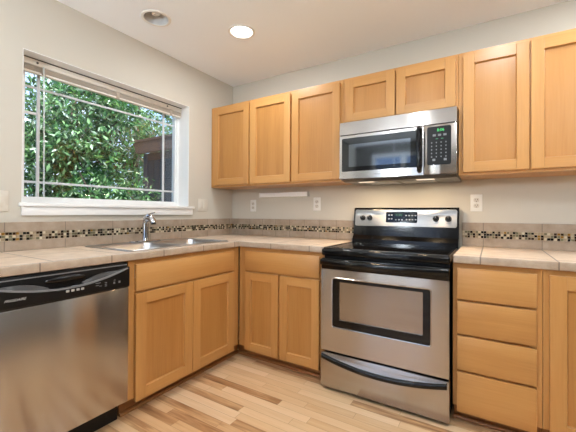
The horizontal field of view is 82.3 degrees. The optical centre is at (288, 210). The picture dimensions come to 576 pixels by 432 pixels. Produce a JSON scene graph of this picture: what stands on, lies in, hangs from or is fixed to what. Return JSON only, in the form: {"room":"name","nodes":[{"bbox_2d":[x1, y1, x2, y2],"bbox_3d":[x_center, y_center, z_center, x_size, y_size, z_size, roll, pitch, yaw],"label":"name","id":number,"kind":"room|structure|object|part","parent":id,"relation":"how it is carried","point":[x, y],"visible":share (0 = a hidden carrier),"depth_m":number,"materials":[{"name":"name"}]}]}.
{"room":"kitchen","nodes":[
{"label":"kitchen","id":0,"kind":"room"},
{"bbox_2d":[0,0,232,251],"bbox_3d":[-1.821,-0.055,1.605,0.190,2.504,4.800,0,0,32],"label":"wall","id":1,"kind":"structure","parent":0,"point":[53,29],"depth_m":2.23,"materials":[{"name":"beige paint"}]},
{"bbox_2d":[0,190,8,211],"bbox_3d":[-1.592,-0.053,1.787,0.008,0.117,0.118,0,0,32],"label":"light switch","id":2,"kind":"object","parent":1,"relation":"attached to","point":[4,195],"visible":1,"depth_m":1.82,"materials":[{"name":"beige plastic"}]},
{"bbox_2d":[22,71,178,205],"bbox_3d":[-1.341,-0.486,2.497,0.050,0.894,1.226,0,0,32],"label":"window","id":3,"kind":"structure","parent":1,"relation":"in","point":[175,121],"depth_m":2.38,"materials":[{"name":"white plastic"}]},
{"bbox_3d":[-1.341,-0.486,2.497,0.050,0.894,1.226,0,0,32],"label":"frame","id":4,"kind":"part","parent":3,"relation":"part of","materials":[{"name":"white plastic"}]},
{"bbox_2d":[23,55,181,196],"bbox_3d":[-1.289,-0.507,2.465,0.054,0.849,1.202,0,0,32],"label":"mini blind","id":5,"kind":"object","parent":3,"relation":"attached to","point":[34,66],"visible":0.87,"depth_m":2.28,"materials":[{"name":"beige plastic"}]},
{"bbox_3d":[-1.295,-0.846,2.472,0.030,0.014,1.194,0,0,32],"label":"rail","id":6,"kind":"part","parent":5,"relation":"part of","materials":[{"name":"beige plastic"}]},
{"bbox_3d":[-1.294,-0.927,2.472,0.031,0.010,1.202,0,0,32],"label":"mounting rail","id":7,"kind":"part","parent":5,"relation":"part of","materials":[{"name":"grey"}]},
{"bbox_2d":[21,48,188,205],"bbox_3d":[-1.264,-0.486,2.449,0.128,0.894,1.226,0,0,32],"label":"trim","id":8,"kind":"structure","parent":1,"relation":"attached to","point":[184,120],"depth_m":2.92,"materials":[{"name":"white paint"}]},
{"bbox_2d":[21,206,192,215],"bbox_3d":[-1.196,0.008,2.422,0.016,0.052,1.264,0,0,32],"label":"trim","id":9,"kind":"structure","parent":1,"relation":"attached to","point":[25,210],"depth_m":2.24,"materials":[{"name":"white paint"}]},
{"bbox_2d":[19,202,194,208],"bbox_3d":[-1.246,-0.030,2.455,0.156,0.023,1.290,0,0,32],"label":"trim","id":10,"kind":"structure","parent":1,"relation":"attached to","point":[27,204],"depth_m":2.24,"materials":[{"name":"white paint"}]},
{"bbox_2d":[0,218,232,251],"bbox_3d":[-1.155,0.153,2.491,0.010,0.162,2.190,0,0,32],"label":"backsplash","id":11,"kind":"structure","parent":1,"relation":"attached to","point":[14,236],"depth_m":2.23,"materials":[{"name":"tile"}]},
{"bbox_2d":[198,199,207,210],"bbox_3d":[-0.798,-0.051,3.073,0.008,0.117,0.118,0,0,32],"label":"light switch","id":12,"kind":"object","parent":1,"relation":"attached to","point":[202,203],"visible":1,"depth_m":3.07,"materials":[{"name":"beige plastic"}]},
{"bbox_2d":[95,324,500,431],"bbox_3d":[0.551,1.169,0.129,5.400,0.060,4.400,0,0,32],"label":"floor","id":13,"kind":"structure","parent":0,"point":[240,393],"depth_m":1.91,"materials":[{"name":"brown wood"}]},
{"bbox_2d":[0,262,129,431],"bbox_3d":[-1.269,0.707,1.660,0.632,0.866,0.604,0,0,32],"label":"dishwasher","id":14,"kind":"object","parent":13,"relation":"on","point":[64,332],"visible":1,"depth_m":1.49,"materials":[{"name":"silver metal"}]},
{"bbox_3d":[-1.022,0.286,1.512,0.004,0.004,0.592,0,0,32],"label":"trim","id":15,"kind":"part","parent":14,"relation":"part of","materials":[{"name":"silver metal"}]},
{"bbox_3d":[-1.006,0.328,1.502,0.016,0.058,0.588,0,0,32],"label":"lip trim","id":16,"kind":"part","parent":14,"relation":"part of","materials":[{"name":"grey plastic"}]},
{"bbox_3d":[-1.026,0.339,1.514,0.060,0.129,0.604,0,0,32],"label":"control panel","id":17,"kind":"part","parent":14,"relation":"part of","materials":[{"name":"black plastic"}]},
{"bbox_3d":[-1.022,0.312,1.512,0.020,0.031,0.170,0,0,32],"label":"handle","id":18,"kind":"part","parent":14,"relation":"part of","materials":[{"name":"black plastic"}]},
{"bbox_3d":[-1.103,1.078,1.554,0.017,0.125,0.600,0,0,32],"label":"toe panel","id":19,"kind":"part","parent":14,"relation":"part of","materials":[{"name":"black plastic"}]},
{"bbox_2d":[117,247,238,416],"bbox_3d":[-0.864,0.712,2.374,0.628,0.871,1.003,0,0,32],"label":"base cabinet","id":20,"kind":"object","parent":13,"relation":"on","point":[183,308],"visible":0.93,"depth_m":2.07,"materials":[{"name":"brown wood"}]},
{"bbox_3d":[-0.742,0.760,1.993,0.020,0.598,0.404,0,0,32],"label":"door","id":21,"kind":"part","parent":20,"relation":"part of","materials":[{"name":"brown wood"}]},
{"bbox_3d":[-0.747,0.760,1.997,0.004,0.478,0.284,0,0,32],"label":"panel","id":22,"kind":"part","parent":20,"relation":"part of","materials":[{"name":"brown wood"}]},
{"bbox_2d":[0,234,351,276],"bbox_3d":[-0.589,0.255,2.139,1.343,0.040,2.188,0,0,32],"label":"countertop","id":23,"kind":"structure","parent":20,"relation":"on","point":[12,263],"depth_m":1.87,"materials":[{"name":"tile"}]},
{"bbox_3d":[-0.789,0.252,1.899,0.014,0.040,1.568,0,0,32],"label":"edge trim","id":24,"kind":"part","parent":23,"relation":"part of","materials":[{"name":"tile"}]},
{"bbox_2d":[129,212,160,242],"bbox_3d":[-1.032,0.120,2.427,0.121,0.219,0.250,0,0,32],"label":"faucet","id":25,"kind":"object","parent":23,"relation":"on","point":[145,226],"visible":1,"depth_m":2.42,"materials":[{"name":"silver metal"}]},
{"bbox_3d":[-1.060,0.225,2.443,0.055,0.010,0.250,0,0,32],"label":"deck plate","id":26,"kind":"part","parent":25,"relation":"part of","materials":[{"name":"silver metal"}]},
{"bbox_3d":[-1.026,0.069,2.431,0.117,0.080,0.045,0,0,22],"label":"spout","id":27,"kind":"part","parent":25,"relation":"part of","materials":[{"name":"silver metal"}]},
{"bbox_2d":[85,238,227,277],"bbox_3d":[-0.883,0.319,2.330,0.495,0.182,0.835,0,0,32],"label":"sink","id":28,"kind":"object","parent":23,"relation":"in","point":[165,243],"visible":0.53,"depth_m":2.32,"materials":[{"name":"grey metal"}]},
{"bbox_3d":[-0.958,0.319,2.143,0.370,0.179,0.372,0,0,32],"label":"bowl","id":29,"kind":"part","parent":28,"relation":"part of","materials":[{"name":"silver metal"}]},
{"bbox_3d":[-0.749,0.322,2.480,0.370,0.179,0.372,0,0,32],"label":"bowl","id":30,"kind":"part","parent":28,"relation":"part of","materials":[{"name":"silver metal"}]},
{"bbox_3d":[-0.080,0.259,2.373,0.723,0.040,0.014,0,0,32],"label":"edge trim","id":31,"kind":"part","parent":23,"relation":"part of","materials":[{"name":"tile"}]},
{"bbox_3d":[-0.672,1.138,2.252,0.018,0.019,1.003,0,0,32],"label":"shoe moulding","id":32,"kind":"part","parent":20,"relation":"part of","materials":[{"name":"brown wood"}]},
{"bbox_3d":[-0.633,0.375,2.170,0.020,0.147,0.812,0,0,32],"label":"drawer","id":33,"kind":"part","parent":20,"relation":"part of","materials":[{"name":"brown wood"}]},
{"bbox_3d":[-0.527,0.764,2.341,0.020,0.598,0.404,0,0,32],"label":"door","id":34,"kind":"part","parent":20,"relation":"part of","materials":[{"name":"brown wood"}]},
{"bbox_3d":[-0.532,0.764,2.345,0.004,0.478,0.284,0,0,32],"label":"panel","id":35,"kind":"part","parent":20,"relation":"part of","materials":[{"name":"brown wood"}]},
{"bbox_2d":[238,247,324,377],"bbox_3d":[0.051,0.718,2.656,0.797,0.871,0.628,0,0,32],"label":"base cabinet","id":36,"kind":"object","parent":13,"relation":"on","point":[280,290],"visible":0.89,"depth_m":2.35,"materials":[{"name":"brown wood"}]},
{"bbox_3d":[-0.203,0.766,2.455,0.305,0.598,0.020,0,0,32],"label":"door","id":37,"kind":"part","parent":36,"relation":"part of","materials":[{"name":"brown wood"}]},
{"bbox_3d":[-0.200,0.766,2.461,0.193,0.486,0.004,0,0,32],"label":"panel","id":38,"kind":"part","parent":36,"relation":"part of","materials":[{"name":"brown wood"}]},
{"bbox_3d":[-0.071,1.142,2.459,0.797,0.019,0.018,0,0,32],"label":"shoe moulding","id":39,"kind":"part","parent":36,"relation":"part of","materials":[{"name":"brown wood"}]},
{"bbox_3d":[-0.060,0.380,2.371,0.636,0.147,0.020,0,0,32],"label":"drawer","id":40,"kind":"part","parent":36,"relation":"part of","materials":[{"name":"brown wood"}]},
{"bbox_3d":[0.078,0.766,2.289,0.201,0.486,0.004,0,0,32],"label":"panel","id":41,"kind":"part","parent":36,"relation":"part of","materials":[{"name":"brown wood"}]},
{"bbox_3d":[0.075,0.766,2.284,0.313,0.598,0.020,0,0,32],"label":"door","id":42,"kind":"part","parent":36,"relation":"part of","materials":[{"name":"brown wood"}]},
{"bbox_2d":[320,207,459,423],"bbox_3d":[0.685,0.565,2.191,0.757,1.178,0.700,0,0,32],"label":"electric range","id":43,"kind":"object","parent":13,"relation":"on","point":[387,292],"visible":1,"depth_m":1.95,"materials":[{"name":"silver metal"}]},
{"bbox_3d":[0.527,0.585,1.946,0.594,0.319,0.006,0,0,32],"label":"window trim","id":44,"kind":"part","parent":43,"relation":"part of","materials":[{"name":"black glass"}]},
{"bbox_3d":[0.524,0.954,1.930,0.733,0.073,0.038,0,0,32],"label":"handle","id":45,"kind":"part","parent":43,"relation":"part of","materials":[{"name":"black ceramic"}]},
{"bbox_3d":[0.518,0.328,1.920,0.745,0.036,0.060,0,0,32],"label":"handle","id":46,"kind":"part","parent":43,"relation":"part of","materials":[{"name":"black ceramic"}]},
{"bbox_3d":[0.527,0.942,1.935,0.725,0.061,0.014,0,0,32],"label":"handle plate","id":47,"kind":"part","parent":43,"relation":"part of","materials":[{"name":"silver metal"}]},
{"bbox_3d":[0.543,0.636,1.960,0.751,0.520,0.042,0,0,32],"label":"oven door","id":48,"kind":"part","parent":43,"relation":"part of","materials":[{"name":"silver metal"}]},
{"bbox_3d":[0.542,1.019,1.959,0.755,0.221,0.047,0,0,32],"label":"drawer","id":49,"kind":"part","parent":43,"relation":"part of","materials":[{"name":"silver metal"}]},
{"bbox_2d":[322,241,458,264],"bbox_3d":[0.685,0.268,2.189,0.757,0.052,0.568,0,0,32],"label":"cooktop","id":50,"kind":"object","parent":43,"relation":"in","point":[383,252],"depth_m":2.03,"materials":[{"name":"black glass"}]},
{"bbox_2d":[453,262,542,431],"bbox_3d":[1.213,0.719,1.939,0.388,0.871,0.628,0,0,32],"label":"base cabinet","id":51,"kind":"object","parent":13,"relation":"on","point":[498,310],"visible":0.91,"depth_m":1.67,"materials":[{"name":"brown wood"}]},
{"bbox_3d":[1.091,1.143,1.742,0.388,0.019,0.018,0,0,32],"label":"shoe moulding","id":52,"kind":"part","parent":51,"relation":"part of","materials":[{"name":"brown wood"}]},
{"bbox_3d":[1.055,0.389,1.683,0.343,0.164,0.020,0,0,32],"label":"drawer","id":53,"kind":"part","parent":51,"relation":"part of","materials":[{"name":"brown wood"}]},
{"bbox_3d":[1.054,0.570,1.681,0.343,0.171,0.020,0,0,32],"label":"drawer","id":54,"kind":"part","parent":51,"relation":"part of","materials":[{"name":"brown wood"}]},
{"bbox_3d":[1.053,0.758,1.680,0.343,0.179,0.020,0,0,32],"label":"drawer","id":55,"kind":"part","parent":51,"relation":"part of","materials":[{"name":"brown wood"}]},
{"bbox_3d":[1.052,0.966,1.679,0.343,0.212,0.020,0,0,32],"label":"drawer","id":56,"kind":"part","parent":51,"relation":"part of","materials":[{"name":"brown wood"}]},
{"bbox_2d":[541,269,575,431],"bbox_3d":[1.635,0.720,1.678,0.600,0.871,0.628,0,0,32],"label":"base cabinet","id":57,"kind":"object","parent":13,"relation":"on","point":[559,287],"visible":0.78,"depth_m":1.54,"materials":[{"name":"brown wood"}]},
{"bbox_2d":[453,246,575,271],"bbox_3d":[1.472,0.263,1.780,0.990,0.040,0.634,0,0,32],"label":"countertop","id":58,"kind":"structure","parent":57,"relation":"on","point":[494,256],"depth_m":1.72,"materials":[{"name":"tile"}]},
{"bbox_3d":[1.309,0.261,1.516,0.990,0.040,0.014,0,0,32],"label":"edge trim","id":59,"kind":"part","parent":58,"relation":"part of","materials":[{"name":"tile"}]},
{"bbox_3d":[1.478,0.687,1.426,0.430,0.639,0.004,0,0,32],"label":"panel","id":60,"kind":"part","parent":57,"relation":"part of","materials":[{"name":"brown wood"}]},
{"bbox_2d":[57,0,568,86],"bbox_3d":[0.564,-1.375,0.146,5.800,0.140,4.800,0,0,32],"label":"ceiling","id":61,"kind":"structure","parent":0,"point":[290,35],"depth_m":2.29,"materials":[{"name":"white paint"}]},
{"bbox_2d":[140,9,170,26],"bbox_3d":[-0.893,-1.358,2.224,0.194,0.132,0.194,0,0,32],"label":"recessed light","id":62,"kind":"object","parent":61,"relation":"in","point":[152,17],"visible":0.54,"depth_m":2.27,"materials":[{"name":"white plastic"}]},
{"bbox_2d":[228,24,254,38],"bbox_3d":[-0.339,-1.354,2.386,0.194,0.132,0.194,0,0,32],"label":"recessed light","id":63,"kind":"object","parent":61,"relation":"in","point":[239,31],"visible":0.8,"depth_m":2.39,"materials":[{"name":"white plastic"}]},
{"bbox_2d":[232,0,575,323],"bbox_3d":[1.752,-0.033,2.073,5.400,2.504,0.150,0,0,32],"label":"wall","id":64,"kind":"structure","parent":0,"point":[547,199],"depth_m":2.42,"materials":[{"name":"beige paint"}]},
{"bbox_2d":[211,100,263,189],"bbox_3d":[-0.464,-0.599,3.166,0.474,0.762,0.323,0,0,32],"label":"upper cabinet","id":65,"kind":"object","parent":64,"relation":"attached to","point":[230,169],"visible":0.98,"depth_m":3.03,"materials":[{"name":"brown wood"}]},
{"bbox_3d":[-0.525,-0.597,3.034,0.309,0.611,0.004,0,0,32],"label":"panel","id":66,"kind":"part","parent":65,"relation":"part of","materials":[{"name":"brown wood"}]},
{"bbox_3d":[-0.529,-0.597,3.028,0.421,0.723,0.020,0,0,32],"label":"door","id":67,"kind":"part","parent":65,"relation":"part of","materials":[{"name":"brown wood"}]},
{"bbox_2d":[250,200,255,211],"bbox_3d":[-0.351,-0.048,3.278,0.072,0.117,0.008,0,0,32],"label":"wall outlet","id":68,"kind":"object","parent":64,"relation":"attached to","point":[252,202],"visible":1,"depth_m":3.28,"materials":[{"name":"white plastic"}]},
{"bbox_2d":[259,191,308,197],"bbox_3d":[-0.051,-0.148,3.077,0.542,0.046,0.035,0,0,32],"label":"light bar","id":69,"kind":"object","parent":64,"relation":"attached to","point":[281,194],"visible":1,"depth_m":3.04,"materials":[{"name":"white plastic"}]},
{"bbox_2d":[260,192,306,196],"bbox_3d":[-0.054,-0.149,3.068,0.518,0.041,0.015,0,0,32],"label":"diffuser","id":70,"kind":"object","parent":69,"relation":"attached to","point":[282,194],"depth_m":3.04,"materials":[{"name":"white plastic"}]},
{"bbox_2d":[232,218,353,239],"bbox_3d":[-0.011,0.163,3.064,1.333,0.162,0.010,0,0,32],"label":"backsplash","id":71,"kind":"structure","parent":64,"relation":"attached to","point":[323,229],"depth_m":3.01,"materials":[{"name":"tile"}]},
{"bbox_2d":[250,80,353,187],"bbox_3d":[0.113,-0.598,2.810,0.878,0.762,0.323,0,0,32],"label":"upper cabinet","id":72,"kind":"object","parent":64,"relation":"attached to","point":[295,136],"visible":0.94,"depth_m":2.65,"materials":[{"name":"brown wood"}]},
{"bbox_3d":[-0.156,-0.597,2.805,0.300,0.611,0.004,0,0,32],"label":"panel","id":73,"kind":"part","parent":72,"relation":"part of","materials":[{"name":"brown wood"}]},
{"bbox_3d":[-0.159,-0.597,2.800,0.412,0.723,0.020,0,0,32],"label":"door","id":74,"kind":"part","parent":72,"relation":"part of","materials":[{"name":"brown wood"}]},
{"bbox_3d":[0.212,-0.597,2.578,0.304,0.611,0.004,0,0,32],"label":"panel","id":75,"kind":"part","parent":72,"relation":"part of","materials":[{"name":"brown wood"}]},
{"bbox_3d":[0.209,-0.597,2.573,0.416,0.723,0.020,0,0,32],"label":"door","id":76,"kind":"part","parent":72,"relation":"part of","materials":[{"name":"brown wood"}]},
{"bbox_2d":[313,197,320,210],"bbox_3d":[0.251,-0.058,2.906,0.072,0.117,0.008,0,0,32],"label":"wall outlet","id":77,"kind":"object","parent":64,"relation":"attached to","point":[316,200],"visible":1,"depth_m":2.90,"materials":[{"name":"white plastic"}]},
{"bbox_2d":[344,54,458,122],"bbox_3d":[0.813,-0.806,2.380,0.762,0.345,0.323,0,0,32],"label":"upper cabinet","id":78,"kind":"object","parent":64,"relation":"attached to","point":[431,84],"visible":0.74,"depth_m":2.22,"materials":[{"name":"brown wood"}]},
{"bbox_3d":[0.581,-0.804,2.352,0.244,0.196,0.004,0,0,32],"label":"panel","id":79,"kind":"part","parent":78,"relation":"part of","materials":[{"name":"brown wood"}]},
{"bbox_3d":[0.578,-0.804,2.347,0.356,0.308,0.020,0,0,32],"label":"door","id":80,"kind":"part","parent":78,"relation":"part of","materials":[{"name":"brown wood"}]},
{"bbox_2d":[339,106,461,185],"bbox_3d":[0.780,-0.415,2.326,0.757,0.426,0.440,0,0,32],"label":"microwave","id":81,"kind":"object","parent":78,"relation":"attached to","point":[423,146],"visible":1,"depth_m":2.16,"materials":[{"name":"silver metal"}]},
{"bbox_3d":[0.622,-0.380,2.249,0.569,0.307,0.040,0,0,32],"label":"door","id":82,"kind":"part","parent":81,"relation":"part of","materials":[{"name":"silver metal"}]},
{"bbox_3d":[0.821,-0.391,2.076,0.028,0.306,0.059,0,0,32],"label":"handle","id":83,"kind":"part","parent":81,"relation":"part of","materials":[{"name":"black plastic"}]},
{"bbox_3d":[0.945,-0.379,2.049,0.185,0.307,0.040,0,0,32],"label":"control panel","id":84,"kind":"part","parent":81,"relation":"part of","materials":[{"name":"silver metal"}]},
{"bbox_3d":[0.894,-0.803,2.159,0.249,0.196,0.004,0,0,32],"label":"panel","id":85,"kind":"part","parent":78,"relation":"part of","materials":[{"name":"brown wood"}]},
{"bbox_3d":[0.891,-0.803,2.154,0.361,0.308,0.020,0,0,32],"label":"door","id":86,"kind":"part","parent":78,"relation":"part of","materials":[{"name":"brown wood"}]},
{"bbox_2d":[470,194,481,210],"bbox_3d":[1.291,-0.052,2.264,0.072,0.117,0.008,0,0,32],"label":"wall outlet","id":87,"kind":"object","parent":64,"relation":"attached to","point":[475,199],"visible":1,"depth_m":2.26,"materials":[{"name":"white plastic"}]},
{"bbox_2d":[459,28,575,179],"bbox_3d":[1.452,-0.597,1.984,0.739,0.762,0.323,0,0,32],"label":"upper cabinet","id":88,"kind":"object","parent":64,"relation":"attached to","point":[517,99],"visible":1,"depth_m":1.88,"materials":[{"name":"brown wood"}]},
{"bbox_3d":[1.223,-0.596,1.954,0.219,0.611,0.004,0,0,32],"label":"panel","id":89,"kind":"part","parent":88,"relation":"part of","materials":[{"name":"brown wood"}]},
{"bbox_3d":[1.220,-0.596,1.949,0.331,0.723,0.020,0,0,32],"label":"door","id":90,"kind":"part","parent":88,"relation":"part of","materials":[{"name":"brown wood"}]},
{"bbox_3d":[1.516,-0.595,1.766,0.350,0.723,0.020,0,0,32],"label":"door","id":91,"kind":"part","parent":88,"relation":"part of","materials":[{"name":"brown wood"}]},
{"bbox_3d":[1.520,-0.595,1.771,0.238,0.611,0.004,0,0,32],"label":"panel","id":92,"kind":"part","parent":88,"relation":"part of","materials":[{"name":"brown wood"}]},
{"bbox_2d":[462,222,575,250],"bbox_3d":[1.637,0.164,2.047,0.990,0.162,0.010,0,0,32],"label":"backsplash","id":93,"kind":"structure","parent":64,"relation":"attached to","point":[562,237],"depth_m":2.13,"materials":[{"name":"tile"}]},
{"label":"outside","id":94,"kind":"structure","parent":0,"visible":0},
{"bbox_3d":[-13.442,1.592,11.349,29.800,0.100,60.000,0,0,32],"label":"ground","id":95,"kind":"structure","parent":94,"visible":0},
{"bbox_2d":[24,73,161,198],"bbox_3d":[-3.790,-0.545,5.117,2.532,4.214,3.516,0,0,35],"label":"tree","id":96,"kind":"object","parent":95,"relation":"on","point":[64,153],"visible":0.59,"depth_m":5.12,"materials":[{"name":"green plant"}]},
{"bbox_2d":[26,110,167,195],"bbox_3d":[-5.148,-0.928,9.384,3.485,5.003,7.045,0,0,32],"label":"tree","id":97,"kind":"object","parent":95,"relation":"on","point":[41,110],"visible":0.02,"depth_m":8.58,"materials":[{"name":"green plant"}]},
{"bbox_2d":[33,83,171,200],"bbox_3d":[-3.310,-0.883,7.334,2.771,4.904,3.866,0,0,32],"label":"tree","id":98,"kind":"object","parent":95,"relation":"on","point":[167,129],"visible":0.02,"depth_m":6.66,"materials":[{"name":"green plant"}]},
{"bbox_2d":[47,165,161,200],"bbox_3d":[-2.840,0.447,4.934,1.910,2.248,2.665,0,0,32],"label":"shrub","id":99,"kind":"object","parent":95,"relation":"on","point":[98,196],"visible":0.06,"depth_m":4.86,"materials":[{"name":"green plant"}]},
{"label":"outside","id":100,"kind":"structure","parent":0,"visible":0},
{"bbox_3d":[-1.656,1.557,4.073,2.100,0.035,24.000,0,0,32],"label":"path","id":101,"kind":"object","parent":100,"visible":0},
{"bbox_2d":[131,134,171,201],"bbox_3d":[-1.272,0.234,5.189,2.120,2.660,1.240,0,0,32],"label":"garden shed","id":102,"kind":"object","parent":101,"relation":"on","point":[152,162],"visible":0.23,"depth_m":5.03,"materials":[{"name":"brown wood"}]},
{"bbox_3d":[-2.231,0.334,5.216,0.100,2.450,0.100,0,0,32],"label":"post","id":103,"kind":"part","parent":102,"relation":"part of","materials":[{"name":"grey wood"}]}
]}

